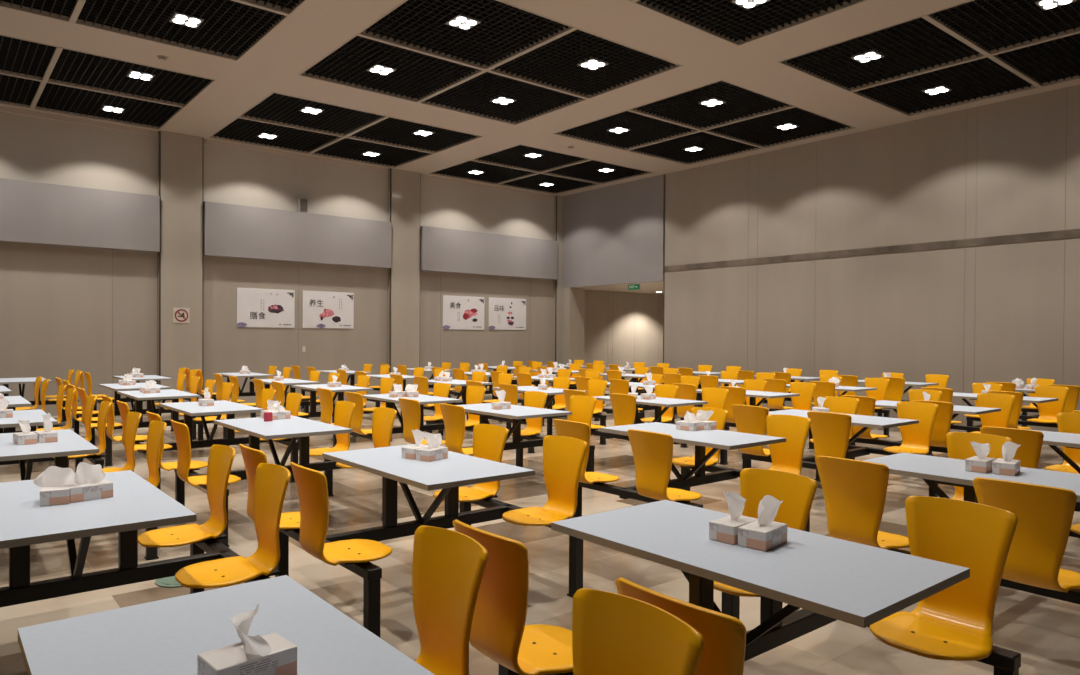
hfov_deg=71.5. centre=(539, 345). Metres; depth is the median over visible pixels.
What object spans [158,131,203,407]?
column
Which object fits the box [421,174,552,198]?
trim
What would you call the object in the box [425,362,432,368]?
tissue box
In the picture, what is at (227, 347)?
wall panel
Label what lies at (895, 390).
dining set
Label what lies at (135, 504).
dining set
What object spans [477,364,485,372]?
tissue box
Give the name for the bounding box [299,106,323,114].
ceiling light
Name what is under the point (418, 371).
dining set
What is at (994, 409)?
dining set
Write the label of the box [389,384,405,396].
tissue box
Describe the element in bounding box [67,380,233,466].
dining set
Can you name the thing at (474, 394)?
dining set
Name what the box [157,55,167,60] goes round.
smoke detector
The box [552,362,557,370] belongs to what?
tissue box
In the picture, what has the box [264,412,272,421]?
carton
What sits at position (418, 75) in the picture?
ceiling vent
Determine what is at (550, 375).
tissue box
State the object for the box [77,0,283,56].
ceiling vent
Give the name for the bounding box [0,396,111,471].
dining set
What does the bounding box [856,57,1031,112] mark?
ceiling vent
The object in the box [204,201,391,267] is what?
wall panel
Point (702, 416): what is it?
tissue box
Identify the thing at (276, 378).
tissue box
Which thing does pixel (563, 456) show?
dining set
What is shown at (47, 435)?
tissue box
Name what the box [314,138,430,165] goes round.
ceiling vent
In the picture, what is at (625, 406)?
dining set
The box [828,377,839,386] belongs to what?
tissue box
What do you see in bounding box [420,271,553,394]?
wall panel
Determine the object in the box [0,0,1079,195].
ceiling
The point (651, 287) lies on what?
ceiling
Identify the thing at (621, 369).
tissue box
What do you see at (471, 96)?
ceiling vent
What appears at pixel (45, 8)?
ceiling vent
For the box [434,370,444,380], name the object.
tissue box
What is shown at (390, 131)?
ceiling vent
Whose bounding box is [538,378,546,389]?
tissue box
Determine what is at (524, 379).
dining set
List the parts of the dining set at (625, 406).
post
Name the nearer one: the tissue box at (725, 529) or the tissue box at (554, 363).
the tissue box at (725, 529)
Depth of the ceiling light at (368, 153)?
16.30 m
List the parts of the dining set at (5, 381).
post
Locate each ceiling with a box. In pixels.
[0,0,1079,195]
[578,281,663,293]
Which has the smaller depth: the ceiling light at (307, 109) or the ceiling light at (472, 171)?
the ceiling light at (307, 109)
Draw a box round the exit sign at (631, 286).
[628,283,639,289]
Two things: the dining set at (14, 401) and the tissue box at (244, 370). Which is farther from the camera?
the tissue box at (244, 370)
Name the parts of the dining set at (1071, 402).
post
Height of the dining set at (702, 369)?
0.880 m
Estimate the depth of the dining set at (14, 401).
8.26 m
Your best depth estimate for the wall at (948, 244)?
14.11 m
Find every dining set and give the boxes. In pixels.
[0,370,81,427]
[0,377,49,428]
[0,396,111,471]
[0,412,166,560]
[0,444,290,607]
[4,385,75,467]
[18,525,703,674]
[55,374,199,439]
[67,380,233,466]
[77,368,196,422]
[101,389,302,489]
[146,401,396,546]
[185,366,291,415]
[213,371,339,422]
[239,424,587,637]
[253,375,393,449]
[292,364,389,407]
[317,383,485,446]
[336,367,445,406]
[380,362,469,387]
[390,372,512,435]
[398,391,596,471]
[431,366,530,399]
[453,468,1020,674]
[459,361,541,399]
[466,377,607,453]
[490,369,600,425]
[515,364,604,404]
[528,360,603,389]
[553,407,810,531]
[563,384,728,464]
[574,374,699,423]
[578,367,677,413]
[586,362,669,387]
[650,365,740,406]
[663,371,775,429]
[672,379,815,448]
[731,396,938,496]
[737,368,837,405]
[763,376,889,436]
[815,432,1079,604]
[836,372,948,416]
[840,389,1015,459]
[921,383,1068,454]
[980,413,1079,511]
[986,378,1079,426]
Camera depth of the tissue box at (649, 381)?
11.52 m
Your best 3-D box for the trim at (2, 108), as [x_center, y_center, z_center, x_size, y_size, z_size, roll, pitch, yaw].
[-9.074,-4.109,13.241,4.120,0.090,0.049,0,1,-39]
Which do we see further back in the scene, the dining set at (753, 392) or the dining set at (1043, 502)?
the dining set at (753, 392)
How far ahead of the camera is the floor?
4.82 m
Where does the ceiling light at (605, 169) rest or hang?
attached to the ceiling at (248, 70)
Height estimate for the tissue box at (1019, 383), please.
0.152 m
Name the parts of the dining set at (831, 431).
post, post, post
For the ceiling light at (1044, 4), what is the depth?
8.81 m
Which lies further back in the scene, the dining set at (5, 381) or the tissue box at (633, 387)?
the dining set at (5, 381)
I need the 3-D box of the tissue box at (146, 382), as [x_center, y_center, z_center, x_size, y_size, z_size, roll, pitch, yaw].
[-4.963,0.516,9.490,0.170,0.152,0.168,0,1,-43]
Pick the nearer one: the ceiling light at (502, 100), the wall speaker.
the ceiling light at (502, 100)
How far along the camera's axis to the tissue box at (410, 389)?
8.98 m
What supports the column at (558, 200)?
attached to the wall at (33, 149)
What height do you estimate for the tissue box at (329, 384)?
0.166 m
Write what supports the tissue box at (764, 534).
on the dining set at (954, 568)
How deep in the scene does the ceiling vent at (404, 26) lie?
9.76 m
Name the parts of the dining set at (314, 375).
post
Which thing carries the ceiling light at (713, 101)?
attached to the ceiling at (248, 70)
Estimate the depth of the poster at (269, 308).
15.92 m
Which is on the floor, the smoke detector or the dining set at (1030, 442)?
the dining set at (1030, 442)
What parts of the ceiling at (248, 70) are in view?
bay frame, bay frame, bay frame, bay frame, bay frame, bay frame, bay frame, bay frame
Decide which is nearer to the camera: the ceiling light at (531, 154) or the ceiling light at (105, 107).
the ceiling light at (105, 107)
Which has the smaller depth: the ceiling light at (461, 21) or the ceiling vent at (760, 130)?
the ceiling light at (461, 21)
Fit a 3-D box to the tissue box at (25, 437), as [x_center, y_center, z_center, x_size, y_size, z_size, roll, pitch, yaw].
[-3.425,0.572,4.985,0.170,0.158,0.106,1,1,45]
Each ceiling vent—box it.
[0,0,75,17]
[0,35,54,77]
[0,74,39,104]
[36,83,180,126]
[49,49,210,103]
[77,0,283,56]
[213,118,337,151]
[243,93,380,133]
[256,0,301,9]
[305,36,478,98]
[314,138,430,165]
[352,117,475,150]
[365,0,567,65]
[425,72,581,121]
[433,161,533,182]
[475,145,584,170]
[495,29,674,95]
[503,174,594,192]
[545,160,646,182]
[558,111,694,147]
[631,132,757,162]
[633,81,788,127]
[641,0,858,41]
[710,107,849,145]
[783,17,978,88]
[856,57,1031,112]
[930,0,1079,50]
[995,33,1079,83]
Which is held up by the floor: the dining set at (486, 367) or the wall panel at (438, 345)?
the dining set at (486, 367)
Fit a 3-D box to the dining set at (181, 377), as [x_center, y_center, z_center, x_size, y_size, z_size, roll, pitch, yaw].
[-5.841,0.885,10.623,1.668,0.880,1.309,0,1,-39]
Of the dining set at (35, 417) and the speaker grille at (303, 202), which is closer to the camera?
the dining set at (35, 417)
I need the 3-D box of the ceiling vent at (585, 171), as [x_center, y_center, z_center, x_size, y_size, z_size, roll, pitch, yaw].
[1.381,-4.187,18.008,1.975,0.045,1.765,0,1,-39]
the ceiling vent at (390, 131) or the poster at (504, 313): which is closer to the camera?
the ceiling vent at (390, 131)
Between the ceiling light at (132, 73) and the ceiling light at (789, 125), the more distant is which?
the ceiling light at (789, 125)
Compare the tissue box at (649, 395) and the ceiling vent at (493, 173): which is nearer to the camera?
the tissue box at (649, 395)
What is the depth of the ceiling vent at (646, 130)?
14.47 m
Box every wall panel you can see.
[0,178,159,251]
[0,242,156,415]
[203,256,387,402]
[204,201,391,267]
[420,226,557,279]
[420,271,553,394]
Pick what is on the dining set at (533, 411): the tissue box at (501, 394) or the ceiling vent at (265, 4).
the tissue box at (501, 394)
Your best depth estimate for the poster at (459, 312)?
19.09 m
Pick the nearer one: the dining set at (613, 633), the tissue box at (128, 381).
the dining set at (613, 633)
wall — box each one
[0,112,663,407]
[562,84,1079,431]
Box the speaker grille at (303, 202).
[300,199,306,210]
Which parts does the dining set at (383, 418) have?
post, post, post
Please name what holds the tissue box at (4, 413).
on the dining set at (35, 417)
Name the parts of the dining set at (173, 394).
post, post, post, post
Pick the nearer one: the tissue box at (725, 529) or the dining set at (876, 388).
the tissue box at (725, 529)
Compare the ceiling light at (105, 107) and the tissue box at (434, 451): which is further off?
the ceiling light at (105, 107)
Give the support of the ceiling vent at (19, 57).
in the ceiling at (248, 70)
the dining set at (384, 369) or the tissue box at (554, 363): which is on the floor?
the dining set at (384, 369)
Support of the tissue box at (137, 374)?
on the dining set at (193, 372)
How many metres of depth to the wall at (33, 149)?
16.52 m
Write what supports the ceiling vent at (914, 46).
in the ceiling at (248, 70)
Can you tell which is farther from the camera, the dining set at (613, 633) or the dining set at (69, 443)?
the dining set at (69, 443)
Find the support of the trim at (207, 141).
attached to the wall at (33, 149)
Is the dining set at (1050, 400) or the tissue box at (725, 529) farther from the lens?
the dining set at (1050, 400)
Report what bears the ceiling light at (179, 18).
attached to the ceiling at (248, 70)
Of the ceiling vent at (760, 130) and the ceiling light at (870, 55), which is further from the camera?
the ceiling vent at (760, 130)
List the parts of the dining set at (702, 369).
post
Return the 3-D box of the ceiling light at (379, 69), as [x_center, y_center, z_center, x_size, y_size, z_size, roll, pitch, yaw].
[-2.364,-4.133,11.176,0.330,0.076,0.330,0,1,-39]
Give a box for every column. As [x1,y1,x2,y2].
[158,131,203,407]
[387,168,420,390]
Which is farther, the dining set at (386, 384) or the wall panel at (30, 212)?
the wall panel at (30, 212)
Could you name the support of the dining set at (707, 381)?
on the floor
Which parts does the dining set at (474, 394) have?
post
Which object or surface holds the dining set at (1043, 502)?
on the floor
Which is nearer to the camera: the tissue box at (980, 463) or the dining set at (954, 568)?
the dining set at (954, 568)
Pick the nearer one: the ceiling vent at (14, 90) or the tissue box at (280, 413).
the tissue box at (280, 413)
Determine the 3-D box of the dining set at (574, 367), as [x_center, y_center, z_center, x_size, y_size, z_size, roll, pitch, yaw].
[0.400,0.861,16.134,1.668,0.880,1.309,0,1,-39]
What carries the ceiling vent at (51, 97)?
in the ceiling at (248, 70)
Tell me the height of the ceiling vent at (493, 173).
0.045 m
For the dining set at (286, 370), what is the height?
0.880 m
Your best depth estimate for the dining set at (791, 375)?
13.95 m
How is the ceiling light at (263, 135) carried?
attached to the ceiling at (248, 70)
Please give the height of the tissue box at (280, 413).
0.152 m
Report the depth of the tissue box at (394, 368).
13.58 m
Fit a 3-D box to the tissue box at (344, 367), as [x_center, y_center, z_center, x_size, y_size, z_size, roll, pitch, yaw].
[-4.015,0.457,15.342,0.168,0.152,0.170,1,1,37]
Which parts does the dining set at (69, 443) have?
post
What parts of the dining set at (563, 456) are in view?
post, post, post, post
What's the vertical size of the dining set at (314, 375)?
0.880 m
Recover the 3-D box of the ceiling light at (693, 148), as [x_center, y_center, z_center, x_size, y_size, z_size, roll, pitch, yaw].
[3.228,-4.150,15.744,0.330,0.076,0.330,0,1,-39]
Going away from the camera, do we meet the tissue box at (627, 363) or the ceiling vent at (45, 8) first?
the ceiling vent at (45, 8)
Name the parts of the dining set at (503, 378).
post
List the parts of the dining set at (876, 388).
post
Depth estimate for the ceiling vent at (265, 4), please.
9.02 m
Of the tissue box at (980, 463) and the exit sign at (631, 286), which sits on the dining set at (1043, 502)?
the tissue box at (980, 463)
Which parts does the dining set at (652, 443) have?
post, post, post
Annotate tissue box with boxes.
[0,398,12,417]
[13,420,36,444]
[34,413,57,442]
[34,466,77,505]
[67,462,112,502]
[121,374,135,384]
[132,368,143,376]
[139,381,150,392]
[143,380,159,393]
[197,604,296,674]
[198,387,213,405]
[240,365,249,373]
[261,400,278,417]
[267,401,290,419]
[274,370,282,380]
[327,375,340,386]
[339,364,348,370]
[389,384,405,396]
[390,367,399,374]
[402,429,427,459]
[405,384,418,396]
[416,432,447,461]
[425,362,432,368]
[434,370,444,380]
[441,371,451,381]
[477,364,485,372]
[491,390,510,409]
[538,369,546,377]
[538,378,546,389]
[544,367,555,377]
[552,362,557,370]
[618,366,624,374]
[624,362,630,368]
[628,384,637,398]
[640,386,655,399]
[643,373,655,384]
[676,410,700,430]
[695,410,716,429]
[709,491,757,544]
[728,379,739,387]
[738,495,786,550]
[812,397,828,411]
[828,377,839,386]
[922,391,929,400]
[965,441,994,472]
[982,384,990,392]
[992,441,1019,475]
[1012,378,1023,388]
[1025,378,1038,388]
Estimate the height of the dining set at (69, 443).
0.880 m
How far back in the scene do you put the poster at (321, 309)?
16.81 m
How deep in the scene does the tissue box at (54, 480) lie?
3.24 m
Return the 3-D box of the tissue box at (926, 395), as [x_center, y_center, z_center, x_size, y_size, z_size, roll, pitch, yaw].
[4.146,0.579,8.046,0.106,0.166,0.170,1,1,41]
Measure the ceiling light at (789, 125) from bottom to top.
0.076 m
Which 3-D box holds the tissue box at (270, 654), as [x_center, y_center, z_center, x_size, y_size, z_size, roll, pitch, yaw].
[-0.612,0.629,1.573,0.170,0.152,0.168,0,1,-44]
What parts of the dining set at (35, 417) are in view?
post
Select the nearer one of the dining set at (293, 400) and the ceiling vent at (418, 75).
the dining set at (293, 400)
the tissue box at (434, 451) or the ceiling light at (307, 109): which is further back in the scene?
the ceiling light at (307, 109)
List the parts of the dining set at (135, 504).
post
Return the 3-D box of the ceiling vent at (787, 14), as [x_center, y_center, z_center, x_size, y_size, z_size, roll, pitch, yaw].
[2.524,-4.078,8.706,2.015,0.045,1.970,0,1,-39]
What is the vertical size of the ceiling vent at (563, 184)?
0.045 m
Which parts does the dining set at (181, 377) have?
post, post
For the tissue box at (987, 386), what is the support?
on the dining set at (1050, 400)
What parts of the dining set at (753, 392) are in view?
post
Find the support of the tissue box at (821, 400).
on the dining set at (831, 431)
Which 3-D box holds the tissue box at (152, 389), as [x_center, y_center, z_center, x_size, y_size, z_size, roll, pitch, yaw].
[-4.844,0.511,9.344,0.106,0.166,0.170,1,1,39]
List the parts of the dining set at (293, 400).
post, post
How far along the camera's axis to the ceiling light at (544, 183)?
19.44 m
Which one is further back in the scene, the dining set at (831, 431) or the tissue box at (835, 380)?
the tissue box at (835, 380)
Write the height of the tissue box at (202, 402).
0.192 m
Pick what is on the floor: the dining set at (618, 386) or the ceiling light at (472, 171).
the dining set at (618, 386)
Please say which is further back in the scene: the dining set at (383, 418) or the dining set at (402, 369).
the dining set at (402, 369)
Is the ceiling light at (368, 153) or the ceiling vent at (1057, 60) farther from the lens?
the ceiling light at (368, 153)
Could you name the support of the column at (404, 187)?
attached to the wall at (33, 149)
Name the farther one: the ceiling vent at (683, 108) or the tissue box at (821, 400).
the ceiling vent at (683, 108)
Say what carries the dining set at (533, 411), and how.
on the floor
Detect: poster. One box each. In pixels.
[237,288,294,327]
[303,291,353,328]
[443,295,483,329]
[488,297,525,329]
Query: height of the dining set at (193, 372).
0.880 m
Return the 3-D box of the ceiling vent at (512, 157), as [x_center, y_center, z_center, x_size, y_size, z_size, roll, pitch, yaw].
[-0.203,-4.182,16.715,1.975,0.045,1.765,0,1,-39]
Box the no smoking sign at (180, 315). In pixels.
[173,308,189,322]
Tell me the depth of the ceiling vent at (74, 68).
11.70 m
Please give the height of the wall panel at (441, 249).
1.070 m
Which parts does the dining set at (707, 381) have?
post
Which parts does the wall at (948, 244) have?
panel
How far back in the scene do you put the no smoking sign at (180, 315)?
14.77 m
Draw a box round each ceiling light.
[101,105,124,112]
[127,70,154,80]
[169,12,203,27]
[257,133,278,138]
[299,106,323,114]
[361,151,381,156]
[366,64,396,75]
[412,129,434,135]
[445,14,480,29]
[466,169,483,173]
[489,95,516,104]
[523,152,542,157]
[538,182,554,185]
[577,57,608,69]
[597,167,615,171]
[607,126,630,133]
[683,146,704,151]
[698,97,725,106]
[731,0,769,9]
[774,122,798,129]
[850,49,884,62]
[922,84,951,94]
[1034,0,1076,10]
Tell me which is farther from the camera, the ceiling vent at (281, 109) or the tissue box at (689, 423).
the ceiling vent at (281, 109)
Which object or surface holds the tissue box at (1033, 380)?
on the dining set at (1071, 402)
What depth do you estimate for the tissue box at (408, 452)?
4.47 m
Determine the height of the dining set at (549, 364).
0.880 m
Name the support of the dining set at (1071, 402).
on the floor
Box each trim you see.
[0,106,154,135]
[205,139,386,172]
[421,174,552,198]
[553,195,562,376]
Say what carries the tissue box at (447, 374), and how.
on the dining set at (503, 378)
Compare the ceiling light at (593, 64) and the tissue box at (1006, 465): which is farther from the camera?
the ceiling light at (593, 64)
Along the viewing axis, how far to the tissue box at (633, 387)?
8.92 m
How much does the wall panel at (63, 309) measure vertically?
3.080 m
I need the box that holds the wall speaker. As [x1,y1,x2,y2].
[297,198,307,212]
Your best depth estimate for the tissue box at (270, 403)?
6.63 m
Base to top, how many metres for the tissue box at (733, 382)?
0.166 m
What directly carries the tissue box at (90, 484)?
on the dining set at (135, 504)
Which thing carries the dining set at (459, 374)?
on the floor
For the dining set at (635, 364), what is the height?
0.880 m
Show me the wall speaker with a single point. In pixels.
(302, 204)
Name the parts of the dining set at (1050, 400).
post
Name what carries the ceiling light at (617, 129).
attached to the ceiling at (248, 70)
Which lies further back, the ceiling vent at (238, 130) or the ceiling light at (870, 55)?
the ceiling vent at (238, 130)
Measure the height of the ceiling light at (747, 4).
0.076 m
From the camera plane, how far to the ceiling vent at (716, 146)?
15.76 m
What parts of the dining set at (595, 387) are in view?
post, post, post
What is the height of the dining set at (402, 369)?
0.880 m
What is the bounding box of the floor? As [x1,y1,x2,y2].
[0,387,1079,674]
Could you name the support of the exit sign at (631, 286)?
hanging from the ceiling at (651, 287)
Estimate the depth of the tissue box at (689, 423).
5.89 m
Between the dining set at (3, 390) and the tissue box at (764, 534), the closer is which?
the tissue box at (764, 534)
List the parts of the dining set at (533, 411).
post, post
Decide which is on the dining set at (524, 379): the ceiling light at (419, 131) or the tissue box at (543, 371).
the tissue box at (543, 371)
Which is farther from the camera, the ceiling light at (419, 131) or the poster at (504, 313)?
the poster at (504, 313)
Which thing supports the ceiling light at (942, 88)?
attached to the ceiling at (248, 70)
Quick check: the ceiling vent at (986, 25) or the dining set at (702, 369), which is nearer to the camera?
the ceiling vent at (986, 25)
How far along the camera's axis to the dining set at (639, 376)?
14.49 m
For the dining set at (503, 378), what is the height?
0.880 m
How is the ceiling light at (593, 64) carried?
attached to the ceiling at (248, 70)
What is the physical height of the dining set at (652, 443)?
0.880 m
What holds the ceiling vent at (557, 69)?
in the ceiling at (248, 70)
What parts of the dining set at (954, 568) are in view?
post, post, post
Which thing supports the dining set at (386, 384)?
on the floor
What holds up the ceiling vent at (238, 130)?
in the ceiling at (248, 70)

